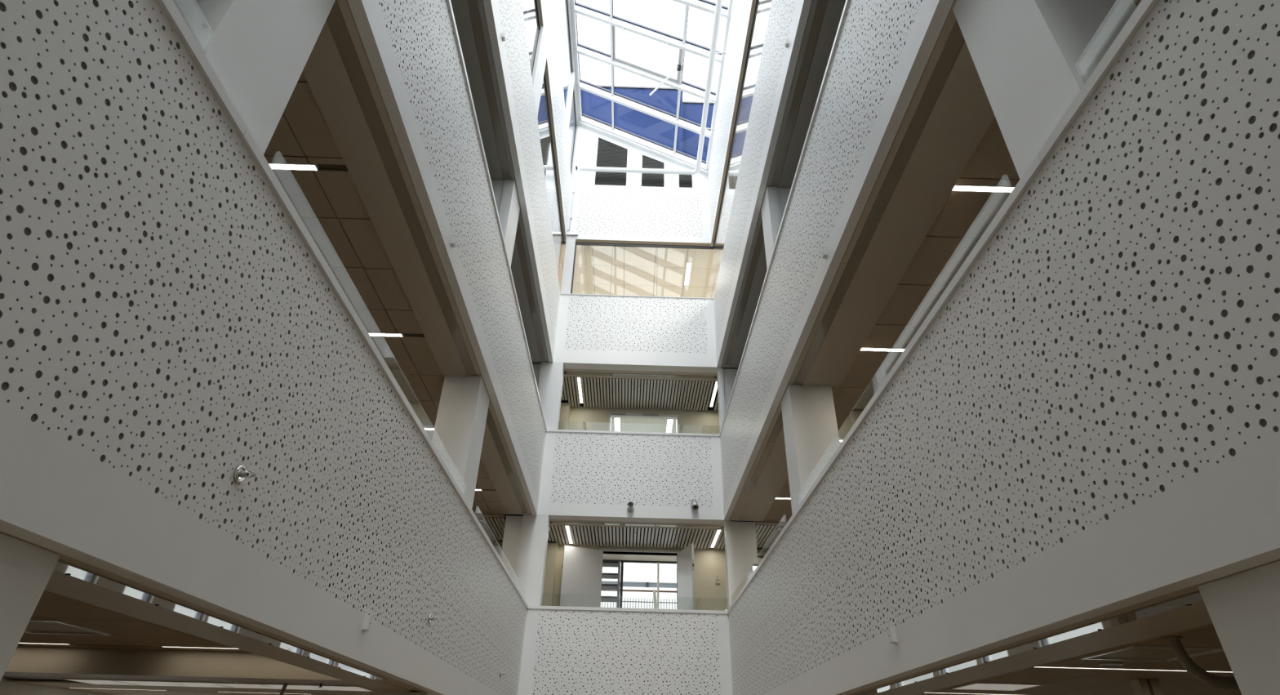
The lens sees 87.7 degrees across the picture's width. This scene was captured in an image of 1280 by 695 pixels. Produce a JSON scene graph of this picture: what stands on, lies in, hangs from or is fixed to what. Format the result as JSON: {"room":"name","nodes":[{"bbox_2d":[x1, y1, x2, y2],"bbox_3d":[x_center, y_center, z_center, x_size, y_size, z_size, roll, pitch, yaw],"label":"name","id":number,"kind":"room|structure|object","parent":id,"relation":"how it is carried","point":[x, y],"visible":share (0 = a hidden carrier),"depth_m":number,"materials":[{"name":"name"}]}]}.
{"room":"building atrium","nodes":[
{"label":"building atrium","id":0,"kind":"room"},
{"bbox_2d":[0,677,102,694],"bbox_3d":[-8.269,1.707,11.700,0.250,13.000,30.000,2,-32,0],"label":"wall","id":1,"kind":"structure","parent":0,"point":[6,687],"depth_m":8.96,"materials":[{"name":"white paint"}]},
{"bbox_2d":[0,530,435,694],"bbox_3d":[-4.916,1.970,4.539,6.359,0.317,16.000,2,-32,0],"label":"ceiling","id":2,"kind":"structure","parent":0,"point":[140,629],"depth_m":5.55,"materials":[{"name":"paint"}]},
{"bbox_2d":[24,618,111,635],"bbox_3d":[-4.247,1.979,4.740,0.600,0.030,0.580,2,-32,0],"label":"panel","id":3,"kind":"object","parent":2,"relation":"attached to","point":[34,625],"visible":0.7,"depth_m":4.83,"materials":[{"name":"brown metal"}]},
{"bbox_2d":[61,678,140,685],"bbox_3d":[-6.742,4.186,8.355,0.600,0.030,0.600,2,-32,0],"label":"recessed light","id":4,"kind":"object","parent":2,"relation":"in","point":[108,682],"visible":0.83,"depth_m":8.38,"materials":[{"name":"white plastic"}]},
{"bbox_2d":[111,679,185,686],"bbox_3d":[-6.142,4.204,8.359,0.600,0.030,0.600,2,-32,0],"label":"recessed light","id":5,"kind":"object","parent":2,"relation":"in","point":[142,682],"visible":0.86,"depth_m":8.38,"materials":[{"name":"white plastic"}]},
{"bbox_2d":[160,680,230,687],"bbox_3d":[-5.542,4.222,8.364,0.600,0.030,0.600,2,-32,0],"label":"recessed light","id":6,"kind":"object","parent":2,"relation":"in","point":[204,684],"visible":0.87,"depth_m":8.38,"materials":[{"name":"white plastic"}]},
{"bbox_2d":[53,559,386,679],"bbox_3d":[-1.818,1.490,3.357,0.100,0.018,3.290,2,-32,0],"label":"ceiling light","id":7,"kind":"object","parent":2,"relation":"attached to","point":[68,569],"visible":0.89,"depth_m":2.62,"materials":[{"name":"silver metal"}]},
{"bbox_2d":[209,681,279,688],"bbox_3d":[-4.942,4.240,8.368,0.600,0.030,0.600,2,-32,0],"label":"recessed light","id":8,"kind":"object","parent":2,"relation":"in","point":[236,685],"visible":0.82,"depth_m":8.39,"materials":[{"name":"white plastic"}]},
{"bbox_2d":[259,683,324,689],"bbox_3d":[-4.343,4.258,8.373,0.600,0.030,0.600,2,-32,0],"label":"recessed light","id":9,"kind":"object","parent":2,"relation":"in","point":[300,686],"visible":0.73,"depth_m":8.39,"materials":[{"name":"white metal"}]},
{"bbox_2d":[308,684,373,691],"bbox_3d":[-3.743,4.276,8.378,0.600,0.030,0.600,2,-32,0],"label":"recessed light","id":10,"kind":"object","parent":2,"relation":"in","point":[331,687],"visible":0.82,"depth_m":8.40,"materials":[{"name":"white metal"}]},
{"bbox_2d":[0,0,528,694],"bbox_3d":[-1.711,0.990,4.057,0.218,1.599,14.000,2,-32,0],"label":"wall","id":11,"kind":"structure","parent":0,"point":[171,322],"depth_m":2.36,"materials":[{"name":"white paint"}]},
{"bbox_2d":[234,465,256,483],"bbox_3d":[-1.563,0.504,2.649,0.065,0.071,0.071,2,-32,0],"label":"ring hook","id":12,"kind":"object","parent":11,"relation":"attached to","point":[241,473],"visible":1,"depth_m":2.64,"materials":[{"name":"silver metal"}]},
{"bbox_2d":[173,0,335,154],"bbox_3d":[-1.831,-1.469,3.011,0.397,1.448,0.500,2,-32,0],"label":"column","id":13,"kind":"structure","parent":11,"relation":"on","point":[259,51],"depth_m":2.86,"materials":[{"name":"paint"}]},
{"bbox_2d":[361,613,372,631],"bbox_3d":[-1.622,1.641,3.964,0.034,0.092,0.060,2,-32,0],"label":"sensor box","id":14,"kind":"object","parent":11,"relation":"attached to","point":[366,624],"visible":1,"depth_m":3.95,"materials":[{"name":"white plastic"}]},
{"bbox_2d":[431,375,489,508],"bbox_3d":[-1.937,1.060,7.042,0.397,1.448,0.540,2,-32,0],"label":"column","id":15,"kind":"structure","parent":11,"relation":"on","point":[458,435],"depth_m":6.96,"materials":[{"name":"paint"}]},
{"bbox_2d":[346,0,546,514],"bbox_3d":[-1.647,-1.577,5.669,0.218,1.570,14.000,2,-32,0],"label":"wall","id":16,"kind":"structure","parent":0,"point":[413,49],"depth_m":5.72,"materials":[{"name":"white paint"}]},
{"bbox_2d":[450,235,457,248],"bbox_3d":[-1.559,-0.888,5.582,0.034,0.092,0.060,2,-32,0],"label":"sensor box","id":17,"kind":"object","parent":16,"relation":"attached to","point":[453,242],"visible":1,"depth_m":5.56,"materials":[{"name":"white plastic"}]},
{"bbox_2d":[490,179,519,266],"bbox_3d":[-1.873,-1.480,8.637,0.397,1.411,0.540,2,-32,0],"label":"column","id":18,"kind":"structure","parent":16,"relation":"on","point":[505,193],"depth_m":8.66,"materials":[{"name":"paint"}]},
{"bbox_2d":[483,0,559,362],"bbox_3d":[-1.532,-4.127,7.271,0.080,1.633,14.000,2,-32,0],"label":"wall","id":19,"kind":"structure","parent":0,"point":[510,55],"depth_m":9.08,"materials":[{"name":"white paint"}]},
{"bbox_2d":[531,26,546,116],"bbox_3d":[-1.536,-4.187,10.108,0.046,1.485,0.560,2,-32,0],"label":"window","id":20,"kind":"structure","parent":19,"relation":"on","point":[539,67],"depth_m":10.03,"materials":[{"name":"glass"}]},
{"bbox_2d":[534,0,564,281],"bbox_3d":[-1.518,-5.404,8.102,0.035,1.454,14.050,2,-32,0],"label":"window","id":21,"kind":"structure","parent":19,"relation":"in","point":[558,238],"depth_m":12.89,"materials":[{"name":"clear glass"}]},
{"bbox_2d":[521,0,565,238],"bbox_3d":[-4.662,-6.221,8.503,6.439,0.220,14.000,2,-32,0],"label":"ceiling","id":22,"kind":"structure","parent":0,"point":[528,6],"depth_m":11.71,"materials":[{"name":"paint"}]},
{"bbox_2d":[540,0,571,238],"bbox_3d":[-1.466,-6.762,8.926,0.080,1.620,14.000,2,-32,0],"label":"wall","id":23,"kind":"structure","parent":0,"point":[548,8],"depth_m":12.28,"materials":[{"name":"white paint"}]},
{"bbox_2d":[555,0,577,175],"bbox_3d":[-1.465,-7.947,10.706,0.120,2.300,12.245,2,-32,0],"label":"window","id":24,"kind":"structure","parent":23,"relation":"in","point":[563,15],"depth_m":14.14,"materials":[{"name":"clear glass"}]},
{"bbox_2d":[566,71,574,137],"bbox_3d":[-1.535,-5.356,14.631,0.045,2.037,0.160,2,-32,0],"label":"column","id":25,"kind":"structure","parent":24,"relation":"on","point":[569,109],"depth_m":14.60,"materials":[{"name":"paint"}]},
{"bbox_2d":[567,164,578,230],"bbox_3d":[-1.485,-3.399,14.993,0.087,1.943,0.198,24,-38,-31],"label":"conduit","id":26,"kind":"object","parent":23,"relation":"attached to","point":[576,166],"visible":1,"depth_m":15.08,"materials":[{"name":"grey"}]},
{"bbox_2d":[518,604,732,694],"bbox_3d":[-0.207,4.816,10.090,3.305,1.599,0.253,2,-32,0],"label":"wall","id":27,"kind":"structure","parent":0,"point":[566,650],"depth_m":10.09,"materials":[{"name":"white paint"}]},
{"bbox_2d":[500,514,550,605],"bbox_3d":[-1.917,3.513,10.948,0.725,1.448,0.358,2,-32,0],"label":"column","id":28,"kind":"structure","parent":27,"relation":"on","point":[525,540],"depth_m":10.88,"materials":[{"name":"paint"}]},
{"bbox_2d":[724,520,758,608],"bbox_3d":[1.675,3.625,10.983,0.508,1.448,0.340,2,-32,0],"label":"column","id":29,"kind":"structure","parent":27,"relation":"on","point":[740,540],"depth_m":10.96,"materials":[{"name":"paint"}]},
{"bbox_2d":[491,402,768,610],"bbox_3d":[-0.206,3.609,12.903,16.000,5.501,0.460,2,-32,0],"label":"wall","id":30,"kind":"structure","parent":0,"point":[709,563],"depth_m":12.72,"materials":[{"name":"beige paint"}]},
{"bbox_2d":[559,545,603,607],"bbox_3d":[-1.082,4.783,11.893,0.785,2.381,0.055,14,-34,-19],"label":"wall","id":31,"kind":"structure","parent":30,"relation":"in","point":[581,567],"depth_m":12.21,"materials":[{"name":"white paint"}]},
{"bbox_2d":[600,547,679,605],"bbox_3d":[-0.025,4.733,12.259,1.531,2.920,0.225,2,-32,0],"label":"trim","id":32,"kind":"structure","parent":30,"relation":"attached to","point":[642,552],"depth_m":12.70,"materials":[{"name":"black metal"}]},
{"bbox_2d":[608,412,679,432],"bbox_3d":[0.059,2.440,13.753,1.506,2.335,0.155,2,-32,0],"label":"door","id":33,"kind":"structure","parent":30,"relation":"in","point":[611,415],"depth_m":14.31,"materials":[{"name":"white metal"}]},
{"bbox_2d":[676,542,695,609],"bbox_3d":[0.818,4.750,11.764,0.055,2.381,0.731,12,-34,-16],"label":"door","id":34,"kind":"structure","parent":30,"relation":"in","point":[685,560],"depth_m":12.04,"materials":[{"name":"white metal"}]},
{"bbox_2d":[537,428,725,524],"bbox_3d":[-0.143,2.249,11.702,3.305,1.570,0.253,2,-32,0],"label":"wall","id":35,"kind":"structure","parent":0,"point":[591,475],"depth_m":11.57,"materials":[{"name":"white paint"}]},
{"bbox_2d":[532,361,564,429],"bbox_3d":[-1.853,0.974,12.543,0.725,1.411,0.358,2,-32,0],"label":"column","id":36,"kind":"structure","parent":35,"relation":"on","point":[548,375],"depth_m":12.47,"materials":[{"name":"paint"}]},
{"bbox_2d":[690,498,698,510],"bbox_3d":[0.927,2.655,11.255,0.121,0.199,0.189,2,-32,0],"label":"spotlight","id":37,"kind":"object","parent":35,"relation":"attached to","point":[694,502],"visible":1,"depth_m":11.19,"materials":[{"name":"silver metal"}]},
{"bbox_2d":[716,367,737,432],"bbox_3d":[1.739,1.085,12.578,0.508,1.411,0.340,2,-32,0],"label":"column","id":38,"kind":"structure","parent":35,"relation":"on","point":[726,378],"depth_m":12.62,"materials":[{"name":"paint"}]},
{"bbox_2d":[553,293,718,373],"bbox_3d":[-0.079,-0.302,13.304,3.305,1.633,0.253,2,-32,0],"label":"wall","id":39,"kind":"structure","parent":0,"point":[617,332],"depth_m":13.15,"materials":[{"name":"white paint"}]},
{"bbox_2d":[560,239,575,293],"bbox_3d":[-1.516,-1.669,14.116,0.200,1.484,0.196,2,-32,0],"label":"column","id":40,"kind":"structure","parent":39,"relation":"on","point":[566,287],"depth_m":14.02,"materials":[{"name":"paint"}]},
{"bbox_2d":[566,238,715,296],"bbox_3d":[-0.019,-1.621,14.144,3.200,1.536,0.232,2,-32,0],"label":"window","id":41,"kind":"structure","parent":39,"relation":"in","point":[612,243],"depth_m":14.45,"materials":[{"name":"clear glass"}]},
{"bbox_2d":[564,124,713,246],"bbox_3d":[0.012,-3.938,15.598,3.305,3.996,0.235,2,-32,0],"label":"wall","id":42,"kind":"structure","parent":0,"point":[633,211],"depth_m":15.00,"materials":[{"name":"white paint"}]},
{"bbox_2d":[594,137,627,186],"bbox_3d":[-0.666,-4.408,15.745,0.731,1.627,0.018,2,-32,0],"label":"air vent","id":43,"kind":"object","parent":42,"relation":"in","point":[609,154],"visible":0.88,"depth_m":15.73,"materials":[{"name":"black metal"}]},
{"bbox_2d":[641,155,664,186],"bbox_3d":[0.304,-4.142,15.603,0.530,1.070,0.018,2,-32,0],"label":"air vent","id":44,"kind":"object","parent":42,"relation":"in","point":[648,180],"visible":0.84,"depth_m":15.52,"materials":[{"name":"black metal"}]},
{"bbox_2d":[678,168,692,187],"bbox_3d":[1.058,-3.933,15.492,0.314,0.618,0.018,2,-32,0],"label":"air vent","id":45,"kind":"object","parent":42,"relation":"in","point":[685,180],"visible":0.7,"depth_m":15.46,"materials":[{"name":"black metal"}]},
{"bbox_2d":[602,553,676,561],"bbox_3d":[0.160,4.220,14.195,5.988,0.015,2.480,2,-32,0],"label":"ceiling","id":46,"kind":"structure","parent":0,"point":[606,556],"depth_m":15.02,"materials":[{"name":"white paint"}]},
{"bbox_2d":[559,241,724,297],"bbox_3d":[-0.110,-0.668,17.006,16.000,0.050,5.900,2,-32,0],"label":"wall","id":47,"kind":"structure","parent":0,"point":[633,270],"depth_m":15.25,"materials":[{"name":"beige paint"}]},
{"bbox_2d":[684,262,691,284],"bbox_3d":[1.095,-1.689,15.258,0.108,0.026,0.808,2,-32,0],"label":"recessed light","id":48,"kind":"object","parent":47,"relation":"in","point":[688,264],"visible":1,"depth_m":15.22,"materials":[{"name":"white plastic"}]},
{"bbox_2d":[610,417,676,432],"bbox_3d":[0.222,1.961,15.649,6.400,0.030,2.420,2,-32,0],"label":"window","id":49,"kind":"structure","parent":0,"point":[626,424],"depth_m":15.37,"materials":[{"name":"glass"}]},
{"bbox_2d":[614,417,620,431],"bbox_3d":[-0.519,1.755,15.298,0.128,0.022,1.508,2,-32,0],"label":"recessed light","id":50,"kind":"object","parent":49,"relation":"in","point":[617,420],"visible":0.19,"depth_m":15.31,"materials":[{"name":"white plastic"}]},
{"bbox_2d":[666,419,673,432],"bbox_3d":[0.680,1.791,15.307,0.128,0.022,1.508,2,-32,0],"label":"recessed light","id":51,"kind":"object","parent":49,"relation":"in","point":[669,422],"visible":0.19,"depth_m":15.31,"materials":[{"name":"white plastic"}]},
{"bbox_2d":[450,0,845,410],"bbox_3d":[0.028,-2.908,7.699,16.000,0.090,15.950,2,-32,0],"label":"ceiling","id":52,"kind":"structure","parent":0,"point":[834,8],"depth_m":10.07,"materials":[{"name":"grey paint"}]},
{"bbox_2d":[467,0,511,177],"bbox_3d":[-1.700,-3.346,6.990,0.098,0.016,4.160,2,-32,0],"label":"rail","id":53,"kind":"object","parent":52,"relation":"attached to","point":[473,4],"visible":1,"depth_m":7.54,"materials":[{"name":"silver metal"}]},
{"bbox_2d":[515,218,545,359],"bbox_3d":[-1.806,-0.839,10.988,0.098,0.016,4.000,2,-32,0],"label":"rail","id":54,"kind":"object","parent":52,"relation":"attached to","point":[518,237],"visible":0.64,"depth_m":10.79,"materials":[{"name":"silver metal"}]},
{"bbox_2d":[577,377,582,403],"bbox_3d":[-1.231,0.873,13.719,0.066,0.042,1.108,2,-32,0],"label":"ceiling light","id":55,"kind":"object","parent":52,"relation":"attached to","point":[579,380],"visible":1,"depth_m":13.68,"materials":[{"name":"white plastic"}]},
{"bbox_2d":[566,371,714,378],"bbox_3d":[0.009,0.536,13.125,2.910,0.033,0.100,2,-32,0],"label":"rail","id":56,"kind":"object","parent":52,"relation":"attached to","point":[567,372],"visible":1,"depth_m":13.11,"materials":[{"name":"silver metal"}]},
{"bbox_2d":[709,381,717,406],"bbox_3d":[1.528,0.955,13.740,0.066,0.042,1.108,2,-32,0],"label":"ceiling light","id":57,"kind":"object","parent":52,"relation":"attached to","point":[715,387],"visible":0.83,"depth_m":13.73,"materials":[{"name":"white plastic"}]},
{"bbox_2d":[724,219,764,364],"bbox_3d":[1.713,-0.771,10.955,0.098,0.016,4.140,2,-32,0],"label":"rail","id":58,"kind":"object","parent":52,"relation":"attached to","point":[760,237],"visible":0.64,"depth_m":10.74,"materials":[{"name":"silver metal"}]},
{"bbox_2d":[770,0,827,184],"bbox_3d":[1.817,-3.247,7.008,0.098,0.016,4.140,2,-32,0],"label":"rail","id":59,"kind":"object","parent":52,"relation":"attached to","point":[819,14],"visible":1,"depth_m":7.49,"materials":[{"name":"silver metal"}]},
{"bbox_2d":[263,0,1141,548],"bbox_3d":[-0.034,-0.405,6.080,16.000,0.090,15.870,2,-32,0],"label":"ceiling","id":60,"kind":"structure","parent":0,"point":[926,231],"depth_m":5.43,"materials":[{"name":"paint"}]},
{"bbox_2d":[268,162,319,170],"bbox_3d":[-2.879,-1.320,4.758,1.146,0.052,0.056,2,-32,0],"label":"ceiling light","id":61,"kind":"object","parent":60,"relation":"attached to","point":[277,166],"visible":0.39,"depth_m":4.75,"materials":[{"name":"white plastic"}]},
{"bbox_2d":[269,164,316,169],"bbox_3d":[-2.880,-1.304,4.748,1.138,0.012,0.048,2,-32,0],"label":"diffuser","id":62,"kind":"object","parent":61,"relation":"attached to","point":[277,166],"depth_m":4.75,"materials":[{"name":"white plastic"}]},
{"bbox_2d":[368,332,404,337],"bbox_3d":[-2.928,-0.158,6.610,1.146,0.052,0.056,2,-32,0],"label":"ceiling light","id":63,"kind":"object","parent":60,"relation":"attached to","point":[371,334],"visible":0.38,"depth_m":6.60,"materials":[{"name":"white plastic"}]},
{"bbox_2d":[368,333,402,336],"bbox_3d":[-2.929,-0.142,6.600,1.138,0.012,0.048,2,-32,0],"label":"diffuser","id":64,"kind":"object","parent":63,"relation":"attached to","point":[371,334],"depth_m":6.60,"materials":[{"name":"white plastic"}]},
{"bbox_2d":[326,0,475,373],"bbox_3d":[-1.764,-0.823,5.405,0.098,0.016,4.160,2,-32,0],"label":"beam","id":65,"kind":"structure","parent":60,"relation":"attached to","point":[335,20],"depth_m":4.65,"materials":[{"name":"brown metal"}]},
{"bbox_2d":[485,406,528,512],"bbox_3d":[-1.869,1.685,9.403,0.098,0.016,4.000,2,-32,0],"label":"rail","id":66,"kind":"object","parent":60,"relation":"attached to","point":[490,421],"visible":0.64,"depth_m":9.15,"materials":[{"name":"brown wood"}]},
{"bbox_2d":[564,524,573,543],"bbox_3d":[-1.290,3.397,12.134,0.066,0.042,1.108,2,-32,0],"label":"ceiling light","id":67,"kind":"object","parent":60,"relation":"attached to","point":[567,528],"visible":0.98,"depth_m":12.10,"materials":[{"name":"white plastic"}]},
{"bbox_2d":[552,521,720,528],"bbox_3d":[-0.054,3.060,11.540,2.910,0.033,0.100,2,-32,0],"label":"rail","id":68,"kind":"object","parent":60,"relation":"attached to","point":[562,522],"visible":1,"depth_m":11.53,"materials":[{"name":"silver metal"}]},
{"bbox_2d":[710,529,720,547],"bbox_3d":[1.379,3.477,12.154,0.066,0.042,1.108,2,-32,0],"label":"ceiling light","id":69,"kind":"object","parent":60,"relation":"attached to","point":[717,531],"visible":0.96,"depth_m":12.12,"materials":[{"name":"white plastic"}]},
{"bbox_2d":[745,440,775,492],"bbox_3d":[1.653,1.682,9.258,0.098,0.016,1.845,2,-32,0],"label":"rail","id":70,"kind":"object","parent":60,"relation":"attached to","point":[769,445],"visible":1,"depth_m":9.16,"materials":[{"name":"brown wood"}]},
{"bbox_2d":[768,410,782,441],"bbox_3d":[1.685,0.920,8.043,0.098,0.016,1.005,2,-32,0],"label":"rail","id":71,"kind":"object","parent":60,"relation":"attached to","point":[778,426],"visible":0.61,"depth_m":8.16,"materials":[{"name":"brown metal"}]},
{"bbox_2d":[794,19,964,382],"bbox_3d":[1.754,-0.723,5.424,0.098,0.016,4.140,2,-32,0],"label":"beam","id":72,"kind":"structure","parent":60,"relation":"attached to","point":[955,41],"depth_m":4.68,"materials":[{"name":"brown wood"}]},
{"bbox_2d":[860,346,904,351],"bbox_3d":[2.773,0.012,6.654,1.163,0.052,0.056,2,-32,0],"label":"ceiling light","id":73,"kind":"object","parent":60,"relation":"attached to","point":[864,348],"visible":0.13,"depth_m":6.63,"materials":[{"name":"white plastic"}]},
{"bbox_2d":[951,184,1014,192],"bbox_3d":[2.821,-1.150,4.801,1.163,0.052,0.056,2,-32,0],"label":"ceiling light","id":74,"kind":"object","parent":60,"relation":"attached to","point":[971,188],"visible":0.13,"depth_m":4.78,"materials":[{"name":"white plastic"}]},
{"bbox_2d":[707,0,752,241],"bbox_3d":[1.764,-6.961,9.136,0.080,2.318,14.000,2,-32,0],"label":"wall","id":75,"kind":"structure","parent":0,"point":[740,9],"depth_m":12.44,"materials":[{"name":"white paint"}]},
{"bbox_2d":[579,0,726,177],"bbox_3d":[0.226,-7.210,10.300,2.989,0.227,12.224,2,-32,0],"label":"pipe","id":76,"kind":"object","parent":75,"relation":"attached to","point":[713,52],"visible":1,"depth_m":14.35,"materials":[{"name":"white metal"}]},
{"bbox_2d":[711,0,772,244],"bbox_3d":[4.908,-5.936,8.576,6.412,0.220,14.000,2,-32,0],"label":"ceiling","id":77,"kind":"structure","parent":0,"point":[763,9],"depth_m":11.54,"materials":[{"name":"paint"}]},
{"bbox_2d":[749,45,762,100],"bbox_3d":[1.973,-3.988,10.229,0.429,1.426,0.440,2,-32,0],"label":"window","id":78,"kind":"structure","parent":77,"relation":"attached to","point":[757,51],"depth_m":10.35,"materials":[{"name":"glass"}]},
{"bbox_2d":[713,0,812,367],"bbox_3d":[1.691,-4.030,7.296,0.080,1.633,14.000,2,-32,0],"label":"wall","id":79,"kind":"structure","parent":0,"point":[788,19],"depth_m":9.03,"materials":[{"name":"white paint"}]},
{"bbox_2d":[712,0,758,288],"bbox_3d":[1.740,-5.305,8.129,0.035,1.454,14.055,2,-32,0],"label":"window","id":80,"kind":"structure","parent":79,"relation":"in","point":[718,237],"depth_m":12.89,"materials":[{"name":"clear glass"}]},
{"bbox_2d":[719,0,954,519],"bbox_3d":[1.678,-1.478,5.695,0.218,1.570,14.000,2,-32,0],"label":"wall","id":81,"kind":"structure","parent":0,"point":[882,50],"depth_m":5.63,"materials":[{"name":"white paint"}]},
{"bbox_2d":[760,186,791,267],"bbox_3d":[1.890,-1.405,8.606,0.467,1.411,0.440,2,-32,0],"label":"column","id":82,"kind":"structure","parent":81,"relation":"on","point":[775,201],"depth_m":8.65,"materials":[{"name":"paint"}]},
{"bbox_2d":[727,0,1279,694],"bbox_3d":[1.614,1.089,4.082,0.218,1.599,14.000,2,-32,0],"label":"wall","id":83,"kind":"structure","parent":0,"point":[1083,423],"depth_m":2.36,"materials":[{"name":"white paint"}]},
{"bbox_2d":[780,384,839,514],"bbox_3d":[1.826,1.135,7.011,0.467,1.448,0.440,2,-32,0],"label":"column","id":84,"kind":"structure","parent":83,"relation":"on","point":[811,431],"depth_m":6.96,"materials":[{"name":"paint"}]},
{"bbox_2d":[887,626,897,644],"bbox_3d":[1.489,1.700,3.934,0.034,0.092,0.060,2,-32,0],"label":"sensor box","id":85,"kind":"object","parent":83,"relation":"attached to","point":[891,631],"visible":1,"depth_m":3.92,"materials":[{"name":"white plastic"}]},
{"bbox_2d":[952,0,1137,179],"bbox_3d":[1.930,-1.347,3.056,0.467,1.448,0.460,2,-32,0],"label":"column","id":86,"kind":"structure","parent":83,"relation":"on","point":[1032,59],"depth_m":2.89,"materials":[{"name":"paint"}]},
{"bbox_2d":[847,558,1279,694],"bbox_3d":[4.734,2.257,4.612,6.332,0.317,16.000,2,-32,0],"label":"ceiling","id":87,"kind":"structure","parent":0,"point":[1193,622],"depth_m":4.39,"materials":[{"name":"paint"}]},
{"bbox_2d":[951,681,1044,690],"bbox_3d":[3.565,3.387,6.671,0.650,0.030,0.580,2,-32,0],"label":"recessed light","id":88,"kind":"object","parent":87,"relation":"in","point":[975,686],"visible":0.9,"depth_m":6.68,"materials":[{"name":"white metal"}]},
{"bbox_2d":[855,590,1203,694],"bbox_3d":[1.692,1.833,3.765,0.100,0.018,4.190,2,-32,0],"label":"rail","id":89,"kind":"object","parent":87,"relation":"attached to","point":[1188,599],"visible":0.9,"depth_m":2.67,"materials":[{"name":"silver metal"}]},
{"bbox_2d":[1099,662,1123,666],"bbox_3d":[3.669,2.467,5.185,0.158,0.014,0.158,2,-32,0],"label":"ceiling speaker","id":90,"kind":"object","parent":87,"relation":"attached to","point":[1109,664],"visible":1,"depth_m":5.17,"materials":[{"name":"silver metal"}]},
{"bbox_2d":[1133,669,1157,670],"bbox_3d":[4.121,2.643,5.452,0.196,0.005,0.050,2,-32,0],"label":"recessed light","id":91,"kind":"object","parent":87,"relation":"in","point":[1133,669],"depth_m":5.47,"materials":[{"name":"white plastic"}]},
{"bbox_2d":[1053,666,1219,671],"bbox_3d":[4.182,2.635,5.459,1.900,0.012,0.042,2,-32,0],"label":"diffuser","id":92,"kind":"object","parent":91,"relation":"attached to","point":[1053,667],"depth_m":5.47,"materials":[{"name":"white plastic"}]},
{"bbox_2d":[1080,644,1223,661],"bbox_3d":[3.616,2.160,4.715,0.650,0.030,0.600,2,-32,0],"label":"panel","id":93,"kind":"object","parent":87,"relation":"attached to","point":[1146,653],"visible":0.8,"depth_m":4.73,"materials":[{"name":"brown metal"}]},
{"bbox_2d":[1162,635,1239,689],"bbox_3d":[3.694,1.947,4.117,0.866,0.319,0.127,6,-32,-7],"label":"pipe","id":94,"kind":"object","parent":87,"relation":"hanging from","point":[1174,642],"visible":0.64,"depth_m":4.03,"materials":[{"name":"grey plastic"}]},
{"bbox_3d":[-0.116,0.671,12.565,16.000,10.580,30.000,2,-32,0],"label":"roof","id":95,"kind":"structure","parent":0,"visible":0},
{"bbox_2d":[581,84,714,160],"bbox_3d":[0.976,-4.759,21.845,30.000,9.130,2.000,2,-32,0],"label":"sky","id":96,"kind":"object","parent":95,"relation":"on","point":[664,98],"visible":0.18,"depth_m":22.77,"materials":[{"name":"blue"}]},
{"bbox_3d":[-0.288,7.537,8.253,16.000,0.200,30.000,2,-32,0],"label":"floor","id":97,"kind":"structure","parent":0,"visible":0},
{"bbox_2d":[0,532,60,681],"bbox_3d":[-1.904,1.474,1.091,0.397,2.383,0.500,2,-32,0],"label":"column","id":98,"kind":"structure","parent":97,"relation":"on","point":[26,569],"depth_m":1.80,"materials":[{"name":"paint"}]},
{"bbox_2d":[380,691,433,694],"bbox_3d":[-2.011,4.035,5.173,0.397,2.383,0.540,2,-32,0],"label":"column","id":99,"kind":"structure","parent":97,"relation":"on","point":[381,692],"depth_m":5.59,"materials":[{"name":"paint"}]},
{"bbox_2d":[1129,678,1163,694],"bbox_3d":[4.490,4.101,5.268,0.180,2.648,0.120,2,-32,0],"label":"column","id":100,"kind":"structure","parent":97,"relation":"on","point":[1140,686],"depth_m":5.90,"materials":[{"name":"paint"}]},
{"bbox_2d":[1197,560,1279,694],"bbox_3d":[1.858,1.587,1.120,0.467,2.383,0.500,2,-32,0],"label":"column","id":101,"kind":"structure","parent":97,"relation":"on","point":[1243,608],"depth_m":1.79,"materials":[{"name":"paint"}]},
{"bbox_3d":[-0.136,2.910,6.436,16.000,0.190,22.000,2,-32,0],"label":"floor","id":102,"kind":"structure","parent":0,"visible":0},
{"bbox_3d":[0.152,7.703,15.599,7.000,1.450,0.800,2,-32,0],"label":"landing","id":103,"kind":"object","parent":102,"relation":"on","visible":0},
{"bbox_2d":[601,589,676,608],"bbox_3d":[0.186,6.439,16.039,6.800,1.160,0.100,2,-32,0],"label":"railing","id":104,"kind":"object","parent":103,"relation":"on","point":[654,591],"visible":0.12,"depth_m":16.21,"materials":[{"name":"brown"}]},
{"bbox_3d":[0.134,5.484,13.448,6.400,2.920,2.600,2,-32,0],"label":"wall","id":105,"kind":"structure","parent":0,"visible":0},
{"bbox_2d":[600,560,676,608],"bbox_3d":[0.107,6.132,14.482,6.040,2.920,0.100,2,-32,0],"label":"window","id":106,"kind":"structure","parent":105,"relation":"in","point":[611,563],"depth_m":15.03,"materials":[{"name":"grey metal"}]},
{"label":"outside","id":107,"kind":"structure","parent":0,"visible":0},
{"bbox_3d":[-0.940,23.177,32.666,240.000,0.250,240.000,2,-32,0],"label":"ground","id":108,"kind":"structure","parent":107,"visible":0},
{"bbox_2d":[600,565,676,608],"bbox_3d":[1.276,16.384,31.023,44.000,9.500,10.100,2,-32,0],"label":"building","id":109,"kind":"structure","parent":108,"relation":"on","point":[644,578],"depth_m":28.95,"materials":[{"name":"grey"}]},
{"bbox_3d":[0.322,-11.536,4.562,3.305,3.000,1.855,2,-32,0],"label":"roof","id":110,"kind":"structure","parent":0,"visible":0},
{"bbox_2d":[569,0,733,175],"bbox_3d":[0.173,-8.099,10.786,3.145,2.077,12.345,2,-32,0],"label":"skylight","id":111,"kind":"object","parent":110,"relation":"attached to","point":[632,139],"visible":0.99,"depth_m":14.47,"materials":[{"name":"grey metal"}]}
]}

